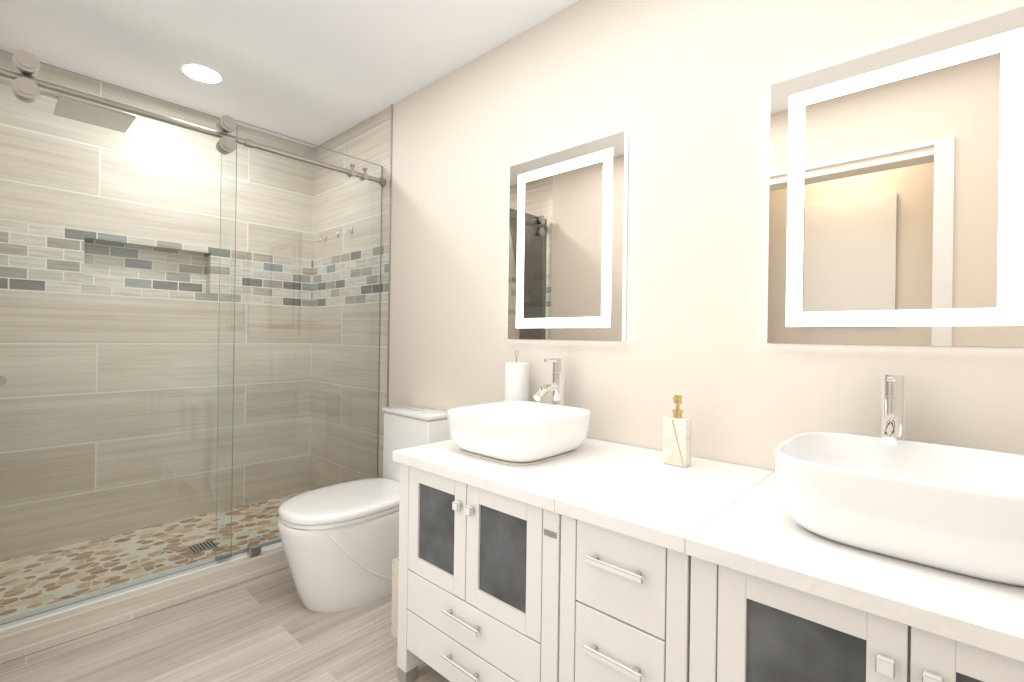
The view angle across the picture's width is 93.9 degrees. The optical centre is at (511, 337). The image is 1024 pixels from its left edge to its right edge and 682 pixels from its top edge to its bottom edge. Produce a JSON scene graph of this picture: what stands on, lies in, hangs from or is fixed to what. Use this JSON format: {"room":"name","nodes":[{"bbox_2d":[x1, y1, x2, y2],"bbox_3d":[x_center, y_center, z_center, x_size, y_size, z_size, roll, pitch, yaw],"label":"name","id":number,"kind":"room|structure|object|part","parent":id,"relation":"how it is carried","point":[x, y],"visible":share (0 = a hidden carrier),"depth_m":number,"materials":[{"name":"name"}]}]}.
{"room":"bathroom","nodes":[
{"label":"bathroom","id":0,"kind":"room"},
{"bbox_2d":[0,51,313,560],"bbox_3d":[-2.090,-0.129,2.996,0.090,2.600,1.660,1,0,42],"label":"wall","id":1,"kind":"structure","parent":0,"point":[137,280],"depth_m":2.83,"materials":[{"name":"tile"}]},
{"bbox_2d":[0,567,449,681],"bbox_3d":[-1.023,1.186,0.927,4.300,0.001,3.260,1,0,42],"label":"floor","id":2,"kind":"structure","parent":0,"point":[270,627],"depth_m":1.83,"materials":[{"name":"brown wood"}]},
{"bbox_2d":[0,546,288,663],"bbox_3d":[-1.371,1.131,2.326,0.131,0.100,1.660,1,0,42],"label":"shower curb","id":3,"kind":"structure","parent":2,"relation":"on","point":[32,638],"depth_m":1.99,"materials":[{"name":"tile"}]},
{"bbox_2d":[0,538,282,631],"bbox_3d":[-1.378,1.070,2.333,0.070,0.022,1.660,1,0,42],"label":"sill","id":4,"kind":"structure","parent":3,"relation":"on","point":[54,612],"depth_m":2.03,"materials":[{"name":"white"}]},
{"bbox_2d":[0,49,385,624],"bbox_3d":[-1.346,0.002,2.317,0.094,2.142,1.656,1,0,42],"label":"shower door","id":5,"kind":"structure","parent":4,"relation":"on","point":[26,84],"depth_m":2.13,"materials":[{"name":"clear glass"}]},
{"bbox_3d":[-1.845,0.154,1.722,0.028,0.036,0.036,1,0,42],"label":"shower door knob","id":6,"kind":"part","parent":5,"relation":"part of","materials":[{"name":"silver metal"}]},
{"bbox_3d":[-1.607,0.006,2.010,0.010,2.087,0.795,1,0,42],"label":"shower door slide glass","id":7,"kind":"part","parent":5,"relation":"part of","materials":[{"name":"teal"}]},
{"bbox_3d":[-1.116,0.005,2.630,0.010,2.142,0.882,1,0,42],"label":"shower door fixed glass","id":8,"kind":"part","parent":5,"relation":"part of","materials":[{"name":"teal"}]},
{"bbox_2d":[0,490,309,617],"bbox_3d":[-1.747,1.153,2.667,0.885,0.046,1.660,1,0,42],"label":"shower floor","id":9,"kind":"structure","parent":2,"relation":"on","point":[85,575],"depth_m":2.49,"materials":[{"name":"beige stone"}]},
{"bbox_3d":[-1.682,1.134,2.595,0.120,0.005,0.120,1,0,42],"label":"drain grate","id":10,"kind":"part","parent":9,"relation":"part of","materials":[{"name":"silver metal"}]},
{"bbox_2d":[277,405,451,612],"bbox_3d":[-0.708,0.782,2.307,0.432,0.816,0.790,1,0,42],"label":"toilet","id":11,"kind":"object","parent":2,"relation":"on","point":[340,542],"visible":0.73,"depth_m":2.10,"materials":[{"name":"white ceramic"}]},
{"bbox_2d":[391,557,398,638],"bbox_3d":[-0.336,1.045,1.932,0.210,0.300,0.210,1,0,42],"label":"bin","id":12,"kind":"object","parent":2,"relation":"on","point":[394,617],"visible":0.17,"depth_m":1.91,"materials":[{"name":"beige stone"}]},
{"bbox_2d":[393,458,1023,681],"bbox_3d":[0.449,0.823,1.328,1.720,0.767,0.684,1,0,42],"label":"bathroom vanity","id":13,"kind":"object","parent":2,"relation":"on","point":[541,542],"depth_m":1.11,"materials":[{"name":"white paint"}]},
{"bbox_2d":[393,442,1023,653],"bbox_3d":[0.456,0.422,1.329,1.740,0.035,0.680,1,0,42],"label":"countertop","id":14,"kind":"structure","parent":13,"relation":"on","point":[705,506],"depth_m":1.06,"materials":[{"name":"white stone"}]},
{"bbox_2d":[504,350,528,400],"bbox_3d":[0.020,0.226,2.065,0.112,0.344,0.112,1,0,42],"label":"paper towel","id":15,"kind":"object","parent":14,"relation":"on","point":[516,380],"visible":0.42,"depth_m":2.02,"materials":[{"name":"white paper"}]},
{"bbox_2d":[433,401,604,473],"bbox_3d":[0.025,0.324,1.694,0.410,0.135,0.430,1,0,42],"label":"sink","id":16,"kind":"object","parent":14,"relation":"in","point":[521,436],"depth_m":1.56,"materials":[{"name":"white ceramic"}]},
{"bbox_2d":[529,358,564,401],"bbox_3d":[0.147,0.241,1.886,0.062,0.318,0.175,1,0,42],"label":"faucet","id":17,"kind":"object","parent":14,"relation":"on","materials":[{"name":"silver metal"}]},
{"bbox_2d":[663,395,691,466],"bbox_3d":[0.528,0.294,1.530,0.076,0.221,0.054,1,0,42],"label":"soap dispenser","id":18,"kind":"object","parent":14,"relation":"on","point":[677,435],"visible":1,"depth_m":1.51,"materials":[{"name":"white ceramic"}]},
{"bbox_2d":[753,432,1023,601],"bbox_3d":[0.841,0.330,0.993,0.490,0.160,0.440,1,0,42],"label":"sink","id":19,"kind":"object","parent":14,"relation":"in","point":[948,513],"depth_m":0.90,"materials":[{"name":"white ceramic"}]},
{"bbox_2d":[877,374,906,445],"bbox_3d":[0.931,0.252,1.173,0.062,0.318,0.175,1,0,42],"label":"faucet","id":20,"kind":"object","parent":14,"relation":"on","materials":[{"name":"silver metal"}]},
{"bbox_2d":[0,0,578,147],"bbox_3d":[-0.987,-1.414,0.927,4.300,0.001,3.260,1,0,42],"label":"ceiling","id":21,"kind":"structure","parent":0,"point":[317,72],"depth_m":2.32,"materials":[{"name":"white paint"}]},
{"bbox_2d":[178,63,224,83],"bbox_3d":[-1.670,-1.421,2.576,0.210,0.003,0.210,1,0,42],"label":"recessed light","id":22,"kind":"object","parent":21,"relation":"in","point":[202,74],"depth_m":2.57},
{"bbox_3d":[-1.670,-1.421,2.576,0.210,0.001,0.210,1,0,42],"label":"recessed ceiling light ring","id":23,"kind":"part","parent":22,"relation":"part of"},
{"bbox_2d":[310,0,1023,490],"bbox_3d":[0.092,-0.099,2.132,4.300,2.600,0.001,1,0,42],"label":"wall","id":24,"kind":"structure","parent":0,"point":[678,92],"depth_m":1.78,"materials":[{"name":"paint"}]},
{"bbox_2d":[318,227,351,242],"bbox_3d":[-1.225,-0.710,3.302,0.410,0.064,0.051,1,0,42],"label":"hooks","id":25,"kind":"object","parent":24,"relation":"attached to","point":[324,237],"depth_m":3.30,"materials":[{"name":"silver metal"}]},
{"bbox_2d":[387,104,392,406],"bbox_3d":[-0.744,-0.110,2.889,0.012,2.600,0.006,1,0,42],"label":"trim","id":26,"kind":"structure","parent":24,"relation":"attached to","point":[389,255],"depth_m":2.89,"materials":[{"name":"silver metal"}]},
{"bbox_2d":[508,131,627,340],"bbox_3d":[0.211,-0.387,2.005,0.586,0.790,0.026,1,0,42],"label":"mirror","id":27,"kind":"object","parent":24,"relation":"attached to","point":[567,240],"visible":0.96,"depth_m":1.96,"materials":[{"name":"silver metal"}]},
{"bbox_2d":[767,6,1023,346],"bbox_3d":[1.012,-0.376,1.276,0.586,0.790,0.026,1,0,42],"label":"mirror","id":28,"kind":"object","parent":24,"relation":"attached to","point":[896,197],"visible":0.96,"depth_m":1.25,"materials":[{"name":"silver metal"}]},
{"bbox_3d":[-1.066,-0.115,0.860,4.300,2.600,0.120,1,0,42],"label":"wall","id":29,"kind":"structure","parent":0,"visible":0},
{"bbox_2d":[0,78,135,132],"bbox_3d":[-2.004,-1.065,2.132,0.260,0.075,0.479,1,0,42],"label":"shower head","id":30,"kind":"object","parent":29,"relation":"attached to","point":[88,110],"depth_m":2.18}
]}

